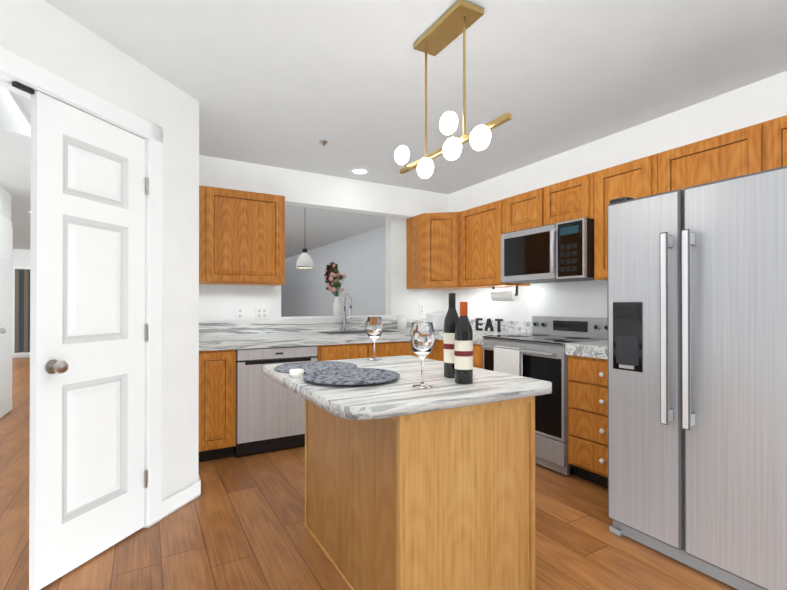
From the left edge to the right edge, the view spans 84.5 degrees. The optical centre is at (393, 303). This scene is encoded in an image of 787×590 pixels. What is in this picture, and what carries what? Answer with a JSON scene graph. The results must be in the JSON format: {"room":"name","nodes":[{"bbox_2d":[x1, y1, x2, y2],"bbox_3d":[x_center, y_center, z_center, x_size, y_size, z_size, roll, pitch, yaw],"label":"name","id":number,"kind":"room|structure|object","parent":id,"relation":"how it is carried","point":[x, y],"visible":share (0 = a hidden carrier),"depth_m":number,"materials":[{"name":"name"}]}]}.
{"room":"kitchen","nodes":[
{"label":"kitchen","id":0,"kind":"room"},
{"bbox_2d":[0,186,10,220],"bbox_3d":[-3.870,-0.023,3.966,0.120,2.430,2.150,0,0,-30],"label":"wall","id":1,"kind":"structure","parent":0,"point":[5,203],"depth_m":4.73,"materials":[{"name":"paint"}]},
{"bbox_2d":[0,214,12,417],"bbox_3d":[-4.069,0.135,4.550,0.118,2.120,0.840,0,0,-30],"label":"hall door","id":2,"kind":"structure","parent":1,"relation":"in","point":[6,256],"depth_m":4.60,"materials":[{"name":"paint"}]},
{"bbox_2d":[0,87,30,138],"bbox_3d":[-2.599,-1.055,2.540,0.640,0.380,1.400,0,0,-30],"label":"ceiling soffit","id":3,"kind":"structure","parent":0,"point":[15,119],"depth_m":2.56,"materials":[{"name":"paint"}]},
{"bbox_2d":[12,249,29,357],"bbox_3d":[-8.882,0.004,9.489,6.290,2.430,0.120,0,0,-30],"label":"wall","id":4,"kind":"structure","parent":0,"point":[21,257],"depth_m":9.73,"materials":[{"name":"paint"}]},
{"bbox_2d":[12,266,29,355],"bbox_3d":[-8.005,0.171,9.879,1.100,2.000,0.074,0,0,-30],"label":"window","id":5,"kind":"structure","parent":4,"relation":"in","point":[21,313],"depth_m":9.68,"materials":[{"name":"glass"}]},
{"bbox_2d":[0,0,198,500],"bbox_3d":[-1.858,-0.040,0.465,0.120,2.430,4.600,0,0,15],"label":"wall","id":6,"kind":"structure","parent":0,"point":[47,36],"depth_m":2.43,"materials":[{"name":"paint"}]},
{"bbox_2d":[0,46,162,527],"bbox_3d":[-1.497,0.111,1.765,0.138,2.142,1.288,0,0,15],"label":"door frame","id":7,"kind":"structure","parent":6,"relation":"attached to","point":[23,69],"depth_m":2.29,"materials":[{"name":"paint"}]},
{"bbox_2d":[29,91,147,589],"bbox_3d":[-1.385,0.154,2.018,0.419,2.033,0.423,0,0,-30],"label":"door leaf","id":8,"kind":"structure","parent":6,"relation":"in","point":[88,339],"depth_m":1.96,"materials":[{"name":"paint"}]},
{"bbox_2d":[162,480,200,518],"bbox_3d":[-1.792,1.128,0.445,0.012,0.095,4.606,0,0,15],"label":"baseboard","id":9,"kind":"structure","parent":6,"relation":"attached to","point":[179,500],"depth_m":2.50,"materials":[{"name":"paint"}]},
{"bbox_2d":[199,155,446,218],"bbox_3d":[-0.590,-1.087,4.293,2.670,0.298,0.140,0,0,-30],"label":"soffit","id":10,"kind":"structure","parent":0,"point":[299,188],"depth_m":4.16,"materials":[{"name":"paint"}]},
{"bbox_2d":[199,216,450,322],"bbox_3d":[-0.585,-0.021,4.441,3.070,2.430,0.120,0,0,-30],"label":"wall","id":11,"kind":"structure","parent":0,"point":[219,303],"depth_m":4.70,"materials":[{"name":"paint"}]},
{"bbox_2d":[236,307,243,319],"bbox_3d":[-1.384,0.092,3.908,0.070,0.116,0.007,0,0,-30],"label":"electrical outlet","id":12,"kind":"object","parent":11,"relation":"attached to","point":[239,313],"visible":1,"depth_m":3.90,"materials":[{"name":"white plastic"}]},
{"bbox_2d":[199,185,284,285],"bbox_3d":[-1.361,-0.551,3.731,0.772,0.775,0.339,0,0,-30],"label":"upper cabinet","id":13,"kind":"object","parent":11,"relation":"attached to","point":[241,237],"visible":0.96,"depth_m":3.60,"materials":[{"name":"brown wood"}]},
{"bbox_2d":[255,307,267,319],"bbox_3d":[-1.217,0.092,4.004,0.115,0.116,0.007,0,0,-30],"label":"electrical outlet","id":14,"kind":"object","parent":11,"relation":"attached to","point":[261,312],"visible":1,"depth_m":4.00,"materials":[{"name":"white plastic"}]},
{"bbox_2d":[199,319,438,350],"bbox_3d":[-0.390,0.263,4.099,2.826,0.180,0.661,0,0,-30],"label":"countertop","id":15,"kind":"structure","parent":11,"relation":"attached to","point":[232,335],"depth_m":3.83,"materials":[{"name":"stone"}]},
{"bbox_2d":[342,293,352,330],"bbox_3d":[-0.430,0.089,4.283,0.117,0.378,0.197,0,0,-30],"label":"faucet","id":16,"kind":"object","parent":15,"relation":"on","point":[344,309],"visible":0.94,"depth_m":4.31,"materials":[{"name":"silver metal"}]},
{"bbox_2d":[397,315,406,329],"bbox_3d":[0.090,0.204,4.620,0.104,0.150,0.104,0,0,-30],"label":"jar","id":17,"kind":"object","parent":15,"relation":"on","point":[401,322],"visible":1,"depth_m":4.58,"materials":[{"name":"ceramic"}]},
{"bbox_2d":[426,312,446,330],"bbox_3d":[0.483,0.185,4.477,0.260,0.187,0.180,0,0,-30],"label":"toaster","id":18,"kind":"object","parent":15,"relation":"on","point":[436,319],"visible":0.52,"depth_m":4.37,"materials":[{"name":"white plastic"}]},
{"bbox_2d":[281,315,390,318],"bbox_3d":[-0.576,0.143,4.446,1.192,0.022,0.144,0,0,-30],"label":"sill","id":19,"kind":"structure","parent":11,"relation":"attached to","point":[326,317],"depth_m":4.32,"materials":[{"name":"paint"}]},
{"bbox_2d":[326,270,345,315],"bbox_3d":[-0.583,-0.106,4.445,0.223,0.476,0.118,0,0,-30],"label":"vase","id":20,"kind":"object","parent":19,"relation":"on","point":[336,303],"visible":1,"depth_m":4.42,"materials":[{"name":"white ceramic"}]},
{"bbox_2d":[324,262,337,286],"bbox_3d":[-1.255,-0.574,8.685,0.084,0.507,0.607,0,0,-30],"label":"flowers","id":21,"kind":"object","parent":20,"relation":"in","point":[331,267],"visible":0.75,"depth_m":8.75,"materials":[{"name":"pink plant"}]},
{"bbox_2d":[419,304,423,313],"bbox_3d":[0.319,0.067,4.886,0.070,0.116,0.007,0,0,-30],"label":"electrical outlet","id":22,"kind":"object","parent":11,"relation":"attached to","point":[421,308],"visible":1,"depth_m":4.88,"materials":[{"name":"white plastic"}]},
{"bbox_2d":[406,212,475,289],"bbox_3d":[0.554,-0.547,4.687,0.608,0.775,0.588,0,0,-30],"label":"upper cabinet","id":23,"kind":"object","parent":11,"relation":"attached to","point":[433,250],"visible":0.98,"depth_m":4.47,"materials":[{"name":"brown wood"}]},
{"bbox_2d":[281,226,384,316],"bbox_3d":[-1.287,0.001,8.945,0.120,2.430,8.390,0,0,-30],"label":"wall","id":24,"kind":"structure","parent":0,"point":[359,259],"depth_m":8.21,"materials":[{"name":"paint"}]},
{"bbox_2d":[0,357,737,589],"bbox_3d":[-2.910,1.217,2.811,12.000,0.060,20.000,0,0,-30],"label":"floor","id":25,"kind":"structure","parent":0,"point":[238,523],"depth_m":2.15,"materials":[{"name":"brown wood"}]},
{"bbox_2d":[199,349,235,461],"bbox_3d":[-1.479,0.771,3.484,0.302,0.838,0.638,0,0,-30],"label":"base cabinet","id":26,"kind":"object","parent":25,"relation":"on","point":[217,404],"depth_m":3.22,"materials":[{"name":"brown wood"}]},
{"bbox_2d":[234,345,317,456],"bbox_3d":[-1.060,0.767,3.712,0.644,0.824,0.601,0,0,-30],"label":"dishwasher","id":27,"kind":"object","parent":25,"relation":"on","point":[270,414],"visible":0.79,"depth_m":3.41,"materials":[{"name":"metal"}]},
{"bbox_2d":[317,342,378,360],"bbox_3d":[-0.553,0.773,4.015,0.529,0.838,0.638,0,0,-30],"label":"base cabinet","id":28,"kind":"object","parent":25,"relation":"on","point":[359,350],"depth_m":3.74,"materials":[{"name":"brown wood"}]},
{"bbox_2d":[379,341,414,356],"bbox_3d":[-0.213,0.774,4.211,0.529,0.838,0.638,0,0,-30],"label":"base cabinet","id":29,"kind":"object","parent":25,"relation":"on","point":[400,348],"depth_m":3.98,"materials":[{"name":"brown wood"}]},
{"bbox_2d":[263,355,551,589],"bbox_3d":[-0.019,0.757,2.055,0.940,0.852,1.155,0,0,-30],"label":"kitchen island","id":30,"kind":"object","parent":25,"relation":"on","point":[408,486],"visible":0.85,"depth_m":1.64,"materials":[{"name":"brown wood"}]},
{"bbox_2d":[289,369,303,376],"bbox_3d":[-0.437,0.315,1.953,0.066,0.030,0.066,0,0,-30],"label":"votive candle","id":31,"kind":"object","parent":30,"relation":"on","point":[296,372],"visible":1,"depth_m":1.93,"materials":[{"name":"wax"}]},
{"bbox_2d":[274,361,356,373],"bbox_3d":[-0.394,0.326,2.219,0.418,0.010,0.418,0,0,-30],"label":"placemat","id":32,"kind":"object","parent":30,"relation":"on","point":[309,366],"visible":0.85,"depth_m":2.22,"materials":[{"name":"grey fabric"}]},
{"bbox_2d":[303,368,399,384],"bbox_3d":[-0.180,0.314,1.887,0.418,0.010,0.418,0,0,-30],"label":"placemat","id":33,"kind":"object","parent":30,"relation":"on","point":[349,376],"visible":1,"depth_m":1.84,"materials":[{"name":"grey fabric"}]},
{"bbox_2d":[366,317,382,360],"bbox_3d":[-0.113,0.206,2.543,0.099,0.252,0.099,0,0,-30],"label":"wine glass","id":34,"kind":"object","parent":30,"relation":"on","point":[374,327],"visible":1,"depth_m":2.51,"materials":[{"name":"clear glass"}]},
{"bbox_2d":[410,322,434,387],"bbox_3d":[0.114,0.202,1.710,0.099,0.252,0.099,0,0,-30],"label":"wine glass","id":35,"kind":"object","parent":30,"relation":"on","point":[422,338],"visible":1,"depth_m":1.68,"materials":[{"name":"clear glass"}]},
{"bbox_2d":[444,293,458,377],"bbox_3d":[0.263,0.142,1.940,0.076,0.375,0.076,0,0,-30],"label":"wine bottle","id":36,"kind":"object","parent":30,"relation":"on","point":[451,319],"visible":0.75,"depth_m":1.91,"materials":[{"name":"black glass"}]},
{"bbox_2d":[454,302,472,383],"bbox_3d":[0.290,0.162,1.791,0.076,0.334,0.076,0,0,-30],"label":"wine bottle","id":37,"kind":"object","parent":30,"relation":"on","point":[463,353],"visible":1,"depth_m":1.76,"materials":[{"name":"black glass"}]},
{"bbox_2d":[415,340,438,360],"bbox_3d":[0.159,0.775,4.436,0.340,0.838,0.618,0,0,-30],"label":"base cabinet","id":38,"kind":"object","parent":25,"relation":"on","point":[434,355],"depth_m":4.22,"materials":[{"name":"brown wood"}]},
{"bbox_2d":[439,340,482,368],"bbox_3d":[0.869,0.774,4.100,0.639,0.838,0.673,0,0,-30],"label":"base cabinet","id":39,"kind":"object","parent":25,"relation":"on","point":[477,348],"depth_m":3.74,"materials":[{"name":"brown wood"}]},
{"bbox_2d":[482,316,607,475],"bbox_3d":[1.206,0.647,3.433,0.700,1.062,0.813,0,0,-30],"label":"stove","id":40,"kind":"object","parent":25,"relation":"on","point":[542,345],"visible":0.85,"depth_m":3.12,"materials":[{"name":"silver metal"}]},
{"bbox_2d":[494,345,522,375],"bbox_3d":[0.877,0.481,3.327,0.038,0.289,0.270,0,0,-30],"label":"hanging towel","id":41,"kind":"object","parent":40,"relation":"hanging from","point":[508,361],"visible":0.58,"depth_m":3.29,"materials":[{"name":"fabric"}]},
{"bbox_2d":[568,355,607,487],"bbox_3d":[1.585,0.768,2.855,0.639,0.838,0.559,0,0,-30],"label":"base cabinet","id":42,"kind":"object","parent":25,"relation":"on","point":[588,417],"depth_m":2.80,"materials":[{"name":"brown wood"}]},
{"bbox_2d":[607,166,786,589],"bbox_3d":[1.753,0.325,2.063,1.082,1.717,0.952,0,0,-30],"label":"fridge","id":43,"kind":"object","parent":25,"relation":"on","point":[697,362],"visible":1,"depth_m":1.84,"materials":[{"name":"silver metal"}]},
{"bbox_2d":[0,0,786,258],"bbox_3d":[-2.910,-1.293,2.823,12.000,0.100,20.000,0,0,-30],"label":"ceiling","id":44,"kind":"structure","parent":0,"point":[288,84],"depth_m":2.36,"materials":[{"name":"paint"}]},
{"bbox_2d":[296,248,313,268],"bbox_3d":[-1.139,-0.841,5.569,0.234,0.776,0.234,0,0,-30],"label":"dining pendant light","id":45,"kind":"object","parent":44,"relation":"hanging from","point":[304,260],"visible":1,"depth_m":5.50,"materials":[{"name":"plastic"}]},
{"bbox_2d":[319,140,327,145],"bbox_3d":[-0.539,-1.226,3.332,0.064,0.030,0.064,0,0,-30],"label":"sprinkler","id":46,"kind":"object","parent":44,"relation":"attached to","point":[323,142],"visible":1,"depth_m":3.32,"materials":[{"name":"silver metal"}]},
{"bbox_2d":[350,168,369,174],"bbox_3d":[-0.316,-1.234,4.059,0.188,0.006,0.188,0,0,-30],"label":"recessed light","id":47,"kind":"object","parent":44,"relation":"in","point":[359,171],"visible":0.9,"depth_m":4.05,"materials":[{"name":"white plastic"}]},
{"bbox_2d":[394,0,511,178],"bbox_3d":[0.238,-0.919,1.957,0.131,0.656,0.785,0,0,-30],"label":"pendant light","id":48,"kind":"object","parent":44,"relation":"hanging from","point":[454,22],"visible":1,"depth_m":1.87,"materials":[{"name":"gold metal"}]},
{"bbox_2d":[451,280,606,321],"bbox_3d":[3.231,-0.038,0.757,0.120,2.430,10.310,0,0,-30],"label":"wall","id":49,"kind":"structure","parent":0,"point":[587,299],"depth_m":3.92,"materials":[{"name":"paint"}]},
{"bbox_2d":[439,319,531,344],"bbox_3d":[0.876,0.263,4.082,0.648,0.180,0.630,0,0,-30],"label":"countertop","id":50,"kind":"structure","parent":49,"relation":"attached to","point":[507,327],"depth_m":4.15,"materials":[{"name":"stone"}]},
{"bbox_2d":[476,318,502,331],"bbox_3d":[0.949,0.215,4.309,0.020,0.126,0.375,0,0,-30],"label":"decor","id":51,"kind":"object","parent":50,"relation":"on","point":[488,324],"visible":1,"depth_m":4.30,"materials":[{"name":"plastic"}]},
{"bbox_2d":[461,199,529,287],"bbox_3d":[0.973,-0.549,4.227,0.339,0.775,0.624,0,0,-30],"label":"upper cabinet","id":52,"kind":"object","parent":49,"relation":"attached to","point":[482,228],"visible":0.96,"depth_m":4.11,"materials":[{"name":"brown wood"}]},
{"bbox_2d":[490,285,519,300],"bbox_3d":[1.052,-0.090,4.090,0.116,0.142,0.312,0,0,-30],"label":"paper towel","id":53,"kind":"object","parent":52,"relation":"attached to","point":[513,294],"visible":0.98,"depth_m":4.02,"materials":[{"name":"paper"}]},
{"bbox_2d":[505,172,593,232],"bbox_3d":[1.349,-0.775,3.573,0.339,0.330,0.879,0,0,-30],"label":"upper cabinet","id":54,"kind":"object","parent":49,"relation":"attached to","point":[569,199],"visible":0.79,"depth_m":3.41,"materials":[{"name":"brown wood"}]},
{"bbox_2d":[501,218,593,283],"bbox_3d":[1.302,-0.394,3.521,0.470,0.422,0.831,0,0,-30],"label":"microwave","id":55,"kind":"object","parent":54,"relation":"attached to","point":[558,252],"visible":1,"depth_m":3.34,"materials":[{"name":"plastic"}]},
{"bbox_2d":[565,341,607,358],"bbox_3d":[1.581,0.257,2.855,0.648,0.180,0.559,0,0,-30],"label":"countertop","id":56,"kind":"structure","parent":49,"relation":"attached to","point":[595,349],"depth_m":2.81,"materials":[{"name":"stone"}]},
{"bbox_2d":[594,154,657,280],"bbox_3d":[1.681,-0.555,2.995,0.339,0.775,0.444,0,0,-30],"label":"upper cabinet","id":57,"kind":"object","parent":49,"relation":"attached to","point":[637,178],"visible":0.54,"depth_m":2.96,"materials":[{"name":"brown wood"}]},
{"bbox_2d":[658,115,786,193],"bbox_3d":[2.064,-0.751,2.328,0.339,0.390,1.087,0,0,-30],"label":"upper cabinet","id":58,"kind":"object","parent":49,"relation":"attached to","point":[758,147],"visible":0.6,"depth_m":2.39,"materials":[{"name":"brown wood"}]},
{"bbox_2d":[447,71,786,211],"bbox_3d":[3.149,-1.105,0.646,0.140,0.298,10.190,0,0,-30],"label":"soffit","id":59,"kind":"structure","parent":0,"point":[761,101],"depth_m":2.97,"materials":[{"name":"paint"}]}
]}

